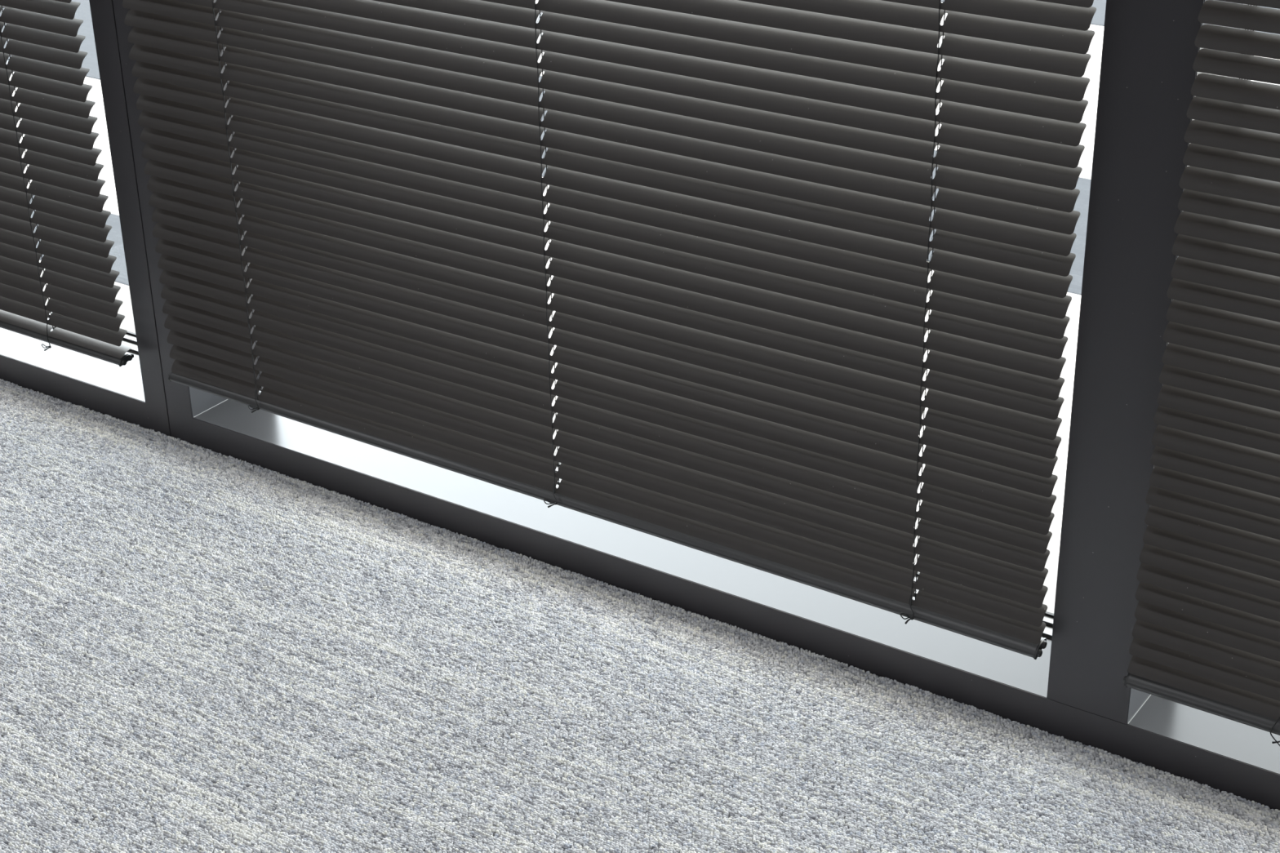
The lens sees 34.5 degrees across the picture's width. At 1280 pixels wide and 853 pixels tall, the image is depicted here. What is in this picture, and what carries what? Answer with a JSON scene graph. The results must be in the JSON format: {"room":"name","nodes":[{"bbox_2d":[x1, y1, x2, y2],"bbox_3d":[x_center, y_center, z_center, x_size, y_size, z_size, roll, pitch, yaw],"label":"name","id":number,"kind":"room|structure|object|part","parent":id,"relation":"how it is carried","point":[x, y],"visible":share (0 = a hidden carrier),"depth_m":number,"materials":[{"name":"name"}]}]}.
{"room":"office","nodes":[
{"label":"office","id":0,"kind":"room"},
{"bbox_2d":[0,392,1277,852],"bbox_3d":[-1.343,1.187,0.800,7.800,0.217,5.300,16,31,30],"label":"floor","id":1,"kind":"structure","parent":0,"point":[729,816],"depth_m":2.18,"materials":[{"name":"carpet"}]},
{"bbox_2d":[0,378,1279,852],"bbox_3d":[-0.374,0.365,2.150,2.556,0.007,1.002,16,31,30],"label":"carpet","id":2,"kind":"object","parent":1,"relation":"on","point":[28,513],"visible":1,"depth_m":2.25,"materials":[{"name":"grey carpet"}]},
{"bbox_3d":[0.014,-1.120,1.937,7.800,2.870,0.250,16,31,30],"label":"wall","id":3,"kind":"structure","parent":0,"visible":0},
{"bbox_2d":[0,0,171,436],"bbox_3d":[-1.184,-1.187,2.750,1.343,2.300,0.160,16,31,30],"label":"window","id":4,"kind":"structure","parent":3,"relation":"in","point":[134,392],"depth_m":2.84,"materials":[{"name":"paint"}]},
{"bbox_2d":[0,0,133,366],"bbox_3d":[-1.238,-1.168,2.659,1.259,2.117,0.031,16,31,30],"label":"blind","id":5,"kind":"object","parent":4,"relation":"attached to","point":[43,45],"visible":1,"depth_m":2.76,"materials":[{"name":"paint"}]},
{"bbox_3d":[-0.838,-1.049,2.420,0.002,2.080,0.001,16,31,30],"label":"lift cord","id":6,"kind":"part","parent":5,"relation":"part of","materials":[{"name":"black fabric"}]},
{"bbox_3d":[-0.838,-1.054,2.418,0.003,2.069,0.026,16,31,30],"label":"ladder cord","id":7,"kind":"part","parent":5,"relation":"part of","materials":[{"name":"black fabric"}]},
{"bbox_3d":[-1.220,-0.242,3.125,1.248,0.009,0.026,16,41,30],"label":"rail","id":8,"kind":"part","parent":5,"relation":"part of","materials":[{"name":"black metal"}]},
{"bbox_3d":[-1.179,-0.201,3.222,1.257,0.006,0.107,16,31,30],"label":"sill","id":9,"kind":"part","parent":4,"relation":"part of","materials":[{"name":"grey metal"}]},
{"bbox_3d":[-1.203,-0.160,3.201,1.264,0.060,0.020,16,31,30],"label":"rail","id":10,"kind":"part","parent":4,"relation":"part of","materials":[{"name":"metal"}]},
{"bbox_2d":[39,260,1058,613],"bbox_3d":[0.037,0.118,2.700,4.040,0.130,0.145,16,31,30],"label":"trim","id":11,"kind":"structure","parent":3,"relation":"attached to","point":[123,295],"depth_m":2.54,"materials":[{"name":"white plastic"}]},
{"bbox_2d":[112,0,1279,810],"bbox_3d":[0.475,-0.710,1.738,2.655,2.300,0.160,16,31,30],"label":"window","id":12,"kind":"structure","parent":3,"relation":"in","point":[1076,691],"depth_m":2.14,"materials":[{"name":"paint"}]},
{"bbox_2d":[122,0,1096,659],"bbox_3d":[-0.124,-0.854,1.976,1.259,2.117,0.031,16,31,30],"label":"blind","id":13,"kind":"object","parent":12,"relation":"attached to","point":[740,193],"visible":1,"depth_m":2.22,"materials":[{"name":"paint"}]},
{"bbox_3d":[-0.510,-0.964,2.216,0.003,2.074,0.026,16,31,30],"label":"ladder cord","id":14,"kind":"part","parent":13,"relation":"part of","materials":[{"name":"fabric"}]},
{"bbox_3d":[-0.510,-0.961,2.217,0.002,2.080,0.001,16,31,30],"label":"lift cord","id":15,"kind":"part","parent":13,"relation":"part of","materials":[{"name":"fabric"}]},
{"bbox_3d":[-0.114,-0.850,1.974,0.003,2.074,0.026,16,31,30],"label":"ladder cord","id":16,"kind":"part","parent":13,"relation":"part of","materials":[{"name":"fabric"}]},
{"bbox_3d":[-0.114,-0.847,1.975,0.002,2.080,0.001,16,31,30],"label":"lift cord","id":17,"kind":"part","parent":13,"relation":"part of","materials":[{"name":"fabric"}]},
{"bbox_3d":[-0.105,0.077,2.445,1.248,0.009,0.026,16,53,30],"label":"rail","id":18,"kind":"part","parent":13,"relation":"part of","materials":[{"name":"metal"}]},
{"bbox_3d":[0.276,-0.738,1.736,0.003,2.074,0.026,16,31,30],"label":"ladder cord","id":19,"kind":"part","parent":13,"relation":"part of","materials":[{"name":"fabric"}]},
{"bbox_3d":[0.276,-0.735,1.737,0.002,2.080,0.001,16,31,30],"label":"lift cord","id":20,"kind":"part","parent":13,"relation":"part of","materials":[{"name":"fabric"}]},
{"bbox_3d":[-0.060,0.120,2.540,1.257,0.006,0.107,16,31,30],"label":"sill","id":21,"kind":"part","parent":12,"relation":"part of","materials":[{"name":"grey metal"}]},
{"bbox_3d":[0.473,0.322,2.179,2.611,0.060,0.020,16,31,30],"label":"rail","id":22,"kind":"part","parent":12,"relation":"part of","materials":[{"name":"metal"}]},
{"bbox_2d":[1123,0,1279,746],"bbox_3d":[0.995,-0.531,1.295,1.259,2.122,0.038,16,31,30],"label":"blind","id":23,"kind":"object","parent":12,"relation":"attached to","point":[1206,632],"visible":1,"depth_m":1.91,"materials":[{"name":"paint"}]},
{"bbox_3d":[1.014,0.399,1.763,1.248,0.009,0.026,16,55,30],"label":"rail","id":24,"kind":"part","parent":23,"relation":"part of","materials":[{"name":"black metal"}]},
{"bbox_2d":[1126,0,1279,774],"bbox_3d":[1.069,-0.540,1.375,1.301,2.300,0.160,16,31,30],"label":"window","id":25,"kind":"structure","parent":3,"relation":"in","point":[1246,744],"depth_m":2.12,"materials":[{"name":"paint"}]},
{"bbox_3d":[1.056,0.441,1.858,1.257,0.006,0.107,16,31,30],"label":"sill","id":26,"kind":"part","parent":25,"relation":"part of","materials":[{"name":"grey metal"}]},
{"label":"outside","id":27,"kind":"structure","parent":0,"visible":0},
{"bbox_2d":[6,0,1279,555],"bbox_3d":[21.958,-11.306,34.497,120.000,0.200,79.500,16,31,30],"label":"ground","id":28,"kind":"structure","parent":27,"point":[1092,72],"depth_m":16.55,"materials":[{"name":"white"}]},
{"bbox_2d":[29,195,128,285],"bbox_3d":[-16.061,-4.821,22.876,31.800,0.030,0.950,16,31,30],"label":"building","id":29,"kind":"structure","parent":28,"relation":"on","point":[114,234],"depth_m":15.45,"materials":[{"name":"grey concrete"}]},
{"bbox_2d":[0,0,1090,294],"bbox_3d":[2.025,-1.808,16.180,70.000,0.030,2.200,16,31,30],"label":"building","id":30,"kind":"structure","parent":28,"relation":"on","point":[82,12],"depth_m":16.26,"materials":[{"name":"grey concrete"}]},
{"bbox_2d":[940,0,1279,35],"bbox_3d":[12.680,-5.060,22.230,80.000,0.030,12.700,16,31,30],"label":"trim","id":31,"kind":"structure","parent":28,"relation":"on","point":[1098,19],"depth_m":20.73,"materials":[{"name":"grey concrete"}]}
]}

